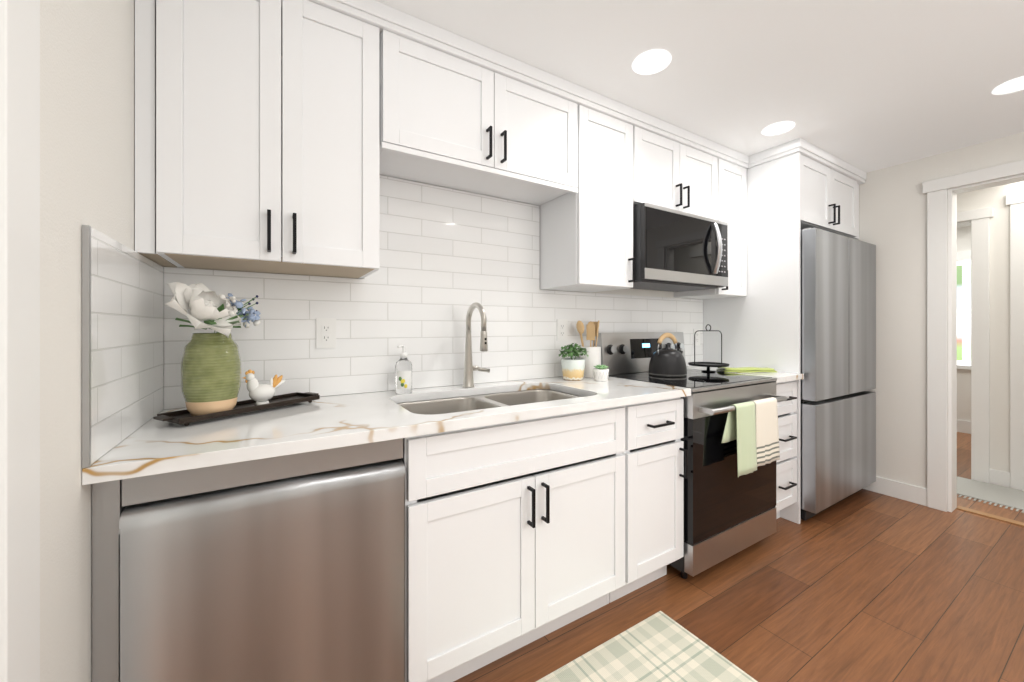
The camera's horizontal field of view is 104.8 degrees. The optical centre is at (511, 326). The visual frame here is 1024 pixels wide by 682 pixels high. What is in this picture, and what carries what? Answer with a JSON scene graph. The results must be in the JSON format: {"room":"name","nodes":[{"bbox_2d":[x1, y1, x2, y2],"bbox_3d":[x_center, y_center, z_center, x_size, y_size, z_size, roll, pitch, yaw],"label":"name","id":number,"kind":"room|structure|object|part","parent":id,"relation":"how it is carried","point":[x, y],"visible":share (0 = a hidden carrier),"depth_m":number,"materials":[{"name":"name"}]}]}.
{"room":"kitchen","nodes":[
{"label":"kitchen","id":0,"kind":"room"},
{"bbox_2d":[40,0,162,681],"bbox_3d":[-0.383,0.030,-0.104,0.120,2.330,3.240,0,0,-31],"label":"wall","id":1,"kind":"structure","parent":0,"point":[86,112],"depth_m":0.74,"materials":[{"name":"white paint"}]},
{"bbox_2d":[168,175,701,408],"bbox_3d":[2.150,0.030,3.425,8.120,2.330,0.150,0,0,-31],"label":"wall","id":2,"kind":"structure","parent":0,"point":[636,292],"depth_m":2.51,"materials":[{"name":"white paint"}]},
{"bbox_2d":[135,0,378,278],"bbox_3d":[-0.817,-0.632,1.350,0.649,0.855,0.361,0,0,-31],"label":"upper cabinet","id":3,"kind":"object","parent":2,"relation":"attached to","point":[267,136],"depth_m":1.21,"materials":[{"name":"white wood"}]},
{"bbox_3d":[-1.091,-0.632,1.216,0.041,0.855,0.303,0,0,-31],"label":"cabinet filler panel","id":4,"kind":"part","parent":3,"relation":"part of","materials":[{"name":"white wood"}]},
{"bbox_2d":[82,175,702,467],"bbox_3d":[0.280,-0.189,1.849,3.042,0.936,0.653,0,0,-31],"label":"tile backsplash","id":5,"kind":"structure","parent":2,"relation":"attached to","point":[448,257],"depth_m":1.71,"materials":[{"name":"white tile"}]},
{"bbox_2d":[316,318,335,347],"bbox_3d":[-0.749,0.025,1.590,0.074,0.120,0.007,0,0,-31],"label":"electrical outlet","id":6,"kind":"object","parent":5,"relation":"attached to","point":[325,332],"visible":1,"depth_m":1.59,"materials":[{"name":"white plastic"}]},
{"bbox_2d":[557,319,567,340],"bbox_3d":[0.283,0.017,2.219,0.074,0.120,0.007,0,0,-31],"label":"electrical outlet","id":7,"kind":"object","parent":5,"relation":"attached to","point":[562,329],"visible":1,"depth_m":2.22,"materials":[{"name":"white plastic"}]},
{"bbox_2d":[693,329,699,345],"bbox_3d":[1.345,0.075,2.867,0.074,0.120,0.007,0,0,-31],"label":"electrical outlet","id":8,"kind":"object","parent":5,"relation":"attached to","point":[697,338],"visible":0.96,"depth_m":2.86,"materials":[{"name":"white plastic"}]},
{"bbox_2d":[379,29,577,205],"bbox_3d":[-0.148,-0.849,1.758,0.910,0.422,0.361,0,0,-31],"label":"upper cabinet","id":9,"kind":"object","parent":2,"relation":"attached to","point":[449,121],"visible":0.9,"depth_m":1.61,"materials":[{"name":"white wood"}]},
{"bbox_2d":[0,0,1023,681],"bbox_3d":[2.683,0.105,1.765,7.059,2.180,3.299,0,0,-31],"label":"door trim","id":10,"kind":"structure","parent":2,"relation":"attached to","point":[20,340],"depth_m":0.59,"materials":[{"name":"white wood"}]},
{"bbox_2d":[540,105,634,291],"bbox_3d":[0.405,-0.632,2.095,0.377,0.855,0.361,0,0,-31],"label":"upper cabinet","id":11,"kind":"object","parent":2,"relation":"attached to","point":[586,237],"visible":0.92,"depth_m":1.98,"materials":[{"name":"white wood"}]},
{"bbox_2d":[633,126,717,219],"bbox_3d":[0.893,-0.860,2.393,0.758,0.400,0.361,0,0,-31],"label":"upper cabinet","id":12,"kind":"object","parent":2,"relation":"attached to","point":[670,174],"visible":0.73,"depth_m":2.24,"materials":[{"name":"white wood"}]},
{"bbox_2d":[630,203,727,291],"bbox_3d":[0.920,-0.439,2.355,0.751,0.400,0.433,0,0,-31],"label":"microwave","id":13,"kind":"object","parent":12,"relation":"attached to","point":[676,250],"visible":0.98,"depth_m":2.18,"materials":[{"name":"grey"}]},
{"bbox_2d":[674,158,746,298],"bbox_3d":[1.361,-0.632,2.678,0.330,0.855,0.361,0,0,-31],"label":"upper cabinet","id":14,"kind":"object","parent":2,"relation":"attached to","point":[732,194],"visible":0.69,"depth_m":2.58,"materials":[{"name":"white wood"}]},
{"bbox_2d":[801,154,858,238],"bbox_3d":[2.023,-0.858,2.909,0.991,0.405,0.656,0,0,-31],"label":"upper cabinet","id":15,"kind":"object","parent":2,"relation":"attached to","point":[829,199],"visible":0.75,"depth_m":2.61,"materials":[{"name":"white wood"}]},
{"bbox_2d":[308,0,866,184],"bbox_3d":[0.711,-1.097,2.116,4.056,0.073,0.641,0,0,-31],"label":"crown molding","id":16,"kind":"structure","parent":15,"relation":"attached to","point":[381,16],"depth_m":1.77,"materials":[{"name":"white wood"}]},
{"bbox_2d":[375,0,1023,226],"bbox_3d":[2.315,-1.160,1.541,8.200,0.050,3.540,0,0,-31],"label":"ceiling","id":17,"kind":"structure","parent":0,"point":[866,86],"depth_m":1.68,"materials":[{"name":"white paint"}]},
{"bbox_2d":[632,50,671,74],"bbox_3d":[0.598,-1.131,1.688,0.160,0.005,0.160,0,0,-31],"label":"recessed light","id":18,"kind":"object","parent":17,"relation":"in","point":[650,62],"visible":1,"depth_m":1.69,"materials":[{"name":"white plastic"}]},
{"bbox_2d":[762,121,794,135],"bbox_3d":[1.520,-1.131,2.250,0.160,0.005,0.160,0,0,-31],"label":"recessed light","id":19,"kind":"object","parent":17,"relation":"in","point":[778,128],"visible":1,"depth_m":2.25,"materials":[{"name":"white plastic"}]},
{"bbox_2d":[992,76,1023,94],"bbox_3d":[2.366,-1.131,1.841,0.160,0.005,0.160,0,0,-31],"label":"recessed light","id":20,"kind":"object","parent":17,"relation":"in","point":[1014,85],"visible":1,"depth_m":1.86,"materials":[{"name":"white plastic"}]},
{"bbox_2d":[454,432,1023,681],"bbox_3d":[2.315,1.216,1.541,8.200,0.058,3.540,0,0,-31],"label":"floor","id":21,"kind":"structure","parent":0,"point":[863,585],"depth_m":1.70,"materials":[{"name":"brown wood"}]},
{"bbox_2d":[92,438,404,681],"bbox_3d":[-0.741,0.755,1.224,0.647,0.877,0.600,0,0,-31],"label":"dishwasher","id":22,"kind":"object","parent":21,"relation":"on","point":[288,568],"visible":0.77,"depth_m":0.95,"materials":[{"name":"grey metal"}]},
{"bbox_2d":[401,406,624,681],"bbox_3d":[-0.069,0.755,1.632,0.911,0.880,0.657,0,0,-31],"label":"base cabinet","id":23,"kind":"object","parent":21,"relation":"on","point":[514,536],"visible":0.73,"depth_m":1.34,"materials":[{"name":"white wood"}]},
{"bbox_2d":[82,376,690,484],"bbox_3d":[-0.186,0.397,1.563,1.949,0.234,0.653,0,0,-31],"label":"countertop","id":24,"kind":"structure","parent":23,"relation":"on","point":[152,446],"depth_m":1.19,"materials":[{"name":"stone"}]},
{"bbox_2d":[153,392,319,425],"bbox_3d":[-0.871,0.266,1.302,0.132,0.028,0.474,0,0,28],"label":"tray","id":25,"kind":"object","parent":24,"relation":"on","point":[185,417],"visible":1,"depth_m":1.25,"materials":[{"name":"black wood"}]},
{"bbox_2d":[165,282,260,415],"bbox_3d":[-0.895,0.065,1.196,0.219,0.396,0.255,0,0,-31],"label":"vase","id":26,"kind":"object","parent":25,"relation":"on","point":[210,372],"visible":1,"depth_m":1.16,"materials":[{"name":"green ceramic"}]},
{"bbox_2d":[243,370,284,404],"bbox_3d":[-0.846,0.203,1.345,0.126,0.121,0.056,0,0,-31],"label":"rooster figurine","id":27,"kind":"object","parent":25,"relation":"on","point":[261,394],"visible":1,"depth_m":1.32,"materials":[{"name":"white ceramic"}]},
{"bbox_2d":[395,345,411,393],"bbox_3d":[-0.460,0.178,1.675,0.070,0.203,0.072,0,0,-31],"label":"soap dispenser","id":28,"kind":"object","parent":24,"relation":"on","point":[403,375],"visible":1,"depth_m":1.65,"materials":[{"name":"clear glass"}]},
{"bbox_2d":[462,302,489,387],"bbox_3d":[-0.132,0.084,1.800,0.135,0.390,0.202,0,0,-31],"label":"pull-down faucet","id":29,"kind":"object","parent":24,"relation":"on","point":[468,378],"visible":1,"depth_m":1.82,"materials":[{"name":"silver metal"}]},
{"bbox_2d":[559,343,588,380],"bbox_3d":[0.324,0.182,2.097,0.155,0.194,0.155,0,0,-31],"label":"potted plant","id":30,"kind":"object","parent":24,"relation":"on","point":[572,369],"visible":1,"depth_m":2.05,"materials":[{"name":"green plant"}]},
{"bbox_2d":[576,320,600,377],"bbox_3d":[0.434,0.121,2.209,0.148,0.316,0.117,0,0,-31],"label":"utensil crock","id":31,"kind":"object","parent":24,"relation":"on","point":[592,359],"visible":0.9,"depth_m":2.17,"materials":[{"name":"white ceramic"}]},
{"bbox_2d":[593,365,608,380],"bbox_3d":[0.466,0.238,2.058,0.082,0.082,0.082,0,0,-31],"label":"succulent","id":32,"kind":"object","parent":24,"relation":"on","point":[600,372],"visible":1,"depth_m":2.03,"materials":[{"name":"white ceramic"}]},
{"bbox_2d":[536,611,757,681],"bbox_3d":[0.385,1.190,1.146,0.932,0.007,0.616,0,0,-31],"label":"rug","id":33,"kind":"object","parent":21,"relation":"on","point":[660,646],"visible":1,"depth_m":1.40,"materials":[{"name":"beige fabric"}]},
{"bbox_2d":[609,397,687,602],"bbox_3d":[0.484,0.755,1.970,0.378,0.880,0.657,0,0,-31],"label":"base cabinet","id":34,"kind":"object","parent":21,"relation":"on","point":[653,453],"visible":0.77,"depth_m":1.72,"materials":[{"name":"white wood"}]},
{"bbox_2d":[595,332,786,578],"bbox_3d":[0.997,0.614,2.231,0.760,1.160,0.712,0,0,-31],"label":"range oven","id":35,"kind":"object","parent":21,"relation":"on","point":[728,512],"visible":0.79,"depth_m":1.95,"materials":[{"name":"grey"}]},
{"bbox_2d":[649,333,686,376],"bbox_3d":[0.920,0.156,2.300,0.246,0.246,0.208,0,0,-31],"label":"kettle","id":36,"kind":"object","parent":35,"relation":"on","point":[667,361],"visible":1,"depth_m":2.22,"materials":[{"name":"black metal"}]},
{"bbox_2d":[688,324,728,371],"bbox_3d":[1.224,0.131,2.457,0.230,0.296,0.230,0,0,-31],"label":"serving stand","id":37,"kind":"object","parent":35,"relation":"on","point":[708,365],"visible":1,"depth_m":2.45,"materials":[{"name":"black metal"}]},
{"bbox_2d":[721,401,756,476],"bbox_3d":[1.089,0.532,1.880,0.229,0.333,0.054,0,0,-31],"label":"towel","id":38,"kind":"object","parent":35,"relation":"hanging from","point":[740,425],"visible":0.98,"depth_m":1.87,"materials":[{"name":"green fabric"}]},
{"bbox_2d":[752,397,779,466],"bbox_3d":[1.276,0.524,1.994,0.216,0.318,0.053,0,0,-31],"label":"hanging towel","id":39,"kind":"object","parent":35,"relation":"hanging from","point":[767,436],"visible":0.9,"depth_m":1.97,"materials":[{"name":"beige fabric"}]},
{"bbox_2d":[702,152,800,523],"bbox_3d":[1.582,0.067,2.657,0.020,2.254,0.627,0,0,-31],"label":"panel","id":40,"kind":"object","parent":21,"relation":"on","point":[759,325],"visible":0.52,"depth_m":2.53,"materials":[{"name":"white wood"}]},
{"bbox_2d":[776,381,796,518],"bbox_3d":[1.442,0.755,2.553,0.322,0.880,0.657,0,0,-31],"label":"drawers","id":41,"kind":"object","parent":21,"relation":"on","point":[786,479],"visible":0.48,"depth_m":2.33,"materials":[{"name":"white wood"}]},
{"bbox_2d":[686,366,803,382],"bbox_3d":[1.440,0.296,2.555,0.326,0.033,0.653,0,0,-31],"label":"countertop","id":42,"kind":"structure","parent":41,"relation":"on","point":[783,376],"depth_m":2.35,"materials":[{"name":"stone"}]},
{"bbox_2d":[716,367,776,371],"bbox_3d":[1.473,0.268,2.483,0.330,0.025,0.110,0,0,-1],"label":"folded towel","id":43,"kind":"object","parent":42,"relation":"on","point":[746,369],"visible":1,"depth_m":2.44,"materials":[{"name":"green fabric"}]},
{"bbox_2d":[801,228,875,520],"bbox_3d":[2.034,0.297,2.871,0.955,1.794,0.675,0,0,-31],"label":"fridge","id":44,"kind":"object","parent":21,"relation":"on","point":[838,365],"visible":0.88,"depth_m":2.48,"materials":[{"name":"grey metal"}]},
{"bbox_2d":[957,476,1023,512],"bbox_3d":[3.524,1.190,2.641,0.530,0.007,0.920,0,0,-31],"label":"rug","id":45,"kind":"object","parent":21,"relation":"on","point":[1007,497],"visible":0.65,"depth_m":2.81,"materials":[{"name":"beige fabric"}]},
{"bbox_2d":[857,132,1023,488],"bbox_3d":[3.186,0.030,2.072,0.120,2.330,3.240,0,0,-31],"label":"wall","id":46,"kind":"structure","parent":0,"point":[892,202],"depth_m":2.78,"materials":[{"name":"white paint"}]},
{"label":"outside","id":47,"kind":"structure","parent":0,"visible":0},
{"bbox_2d":[957,265,961,360],"bbox_3d":[6.588,-0.305,4.907,0.001,3.400,6.000,0,0,-31],"label":"window","id":48,"kind":"structure","parent":47,"point":[959,309],"depth_m":5.49,"materials":[{"name":"white"}]}
]}

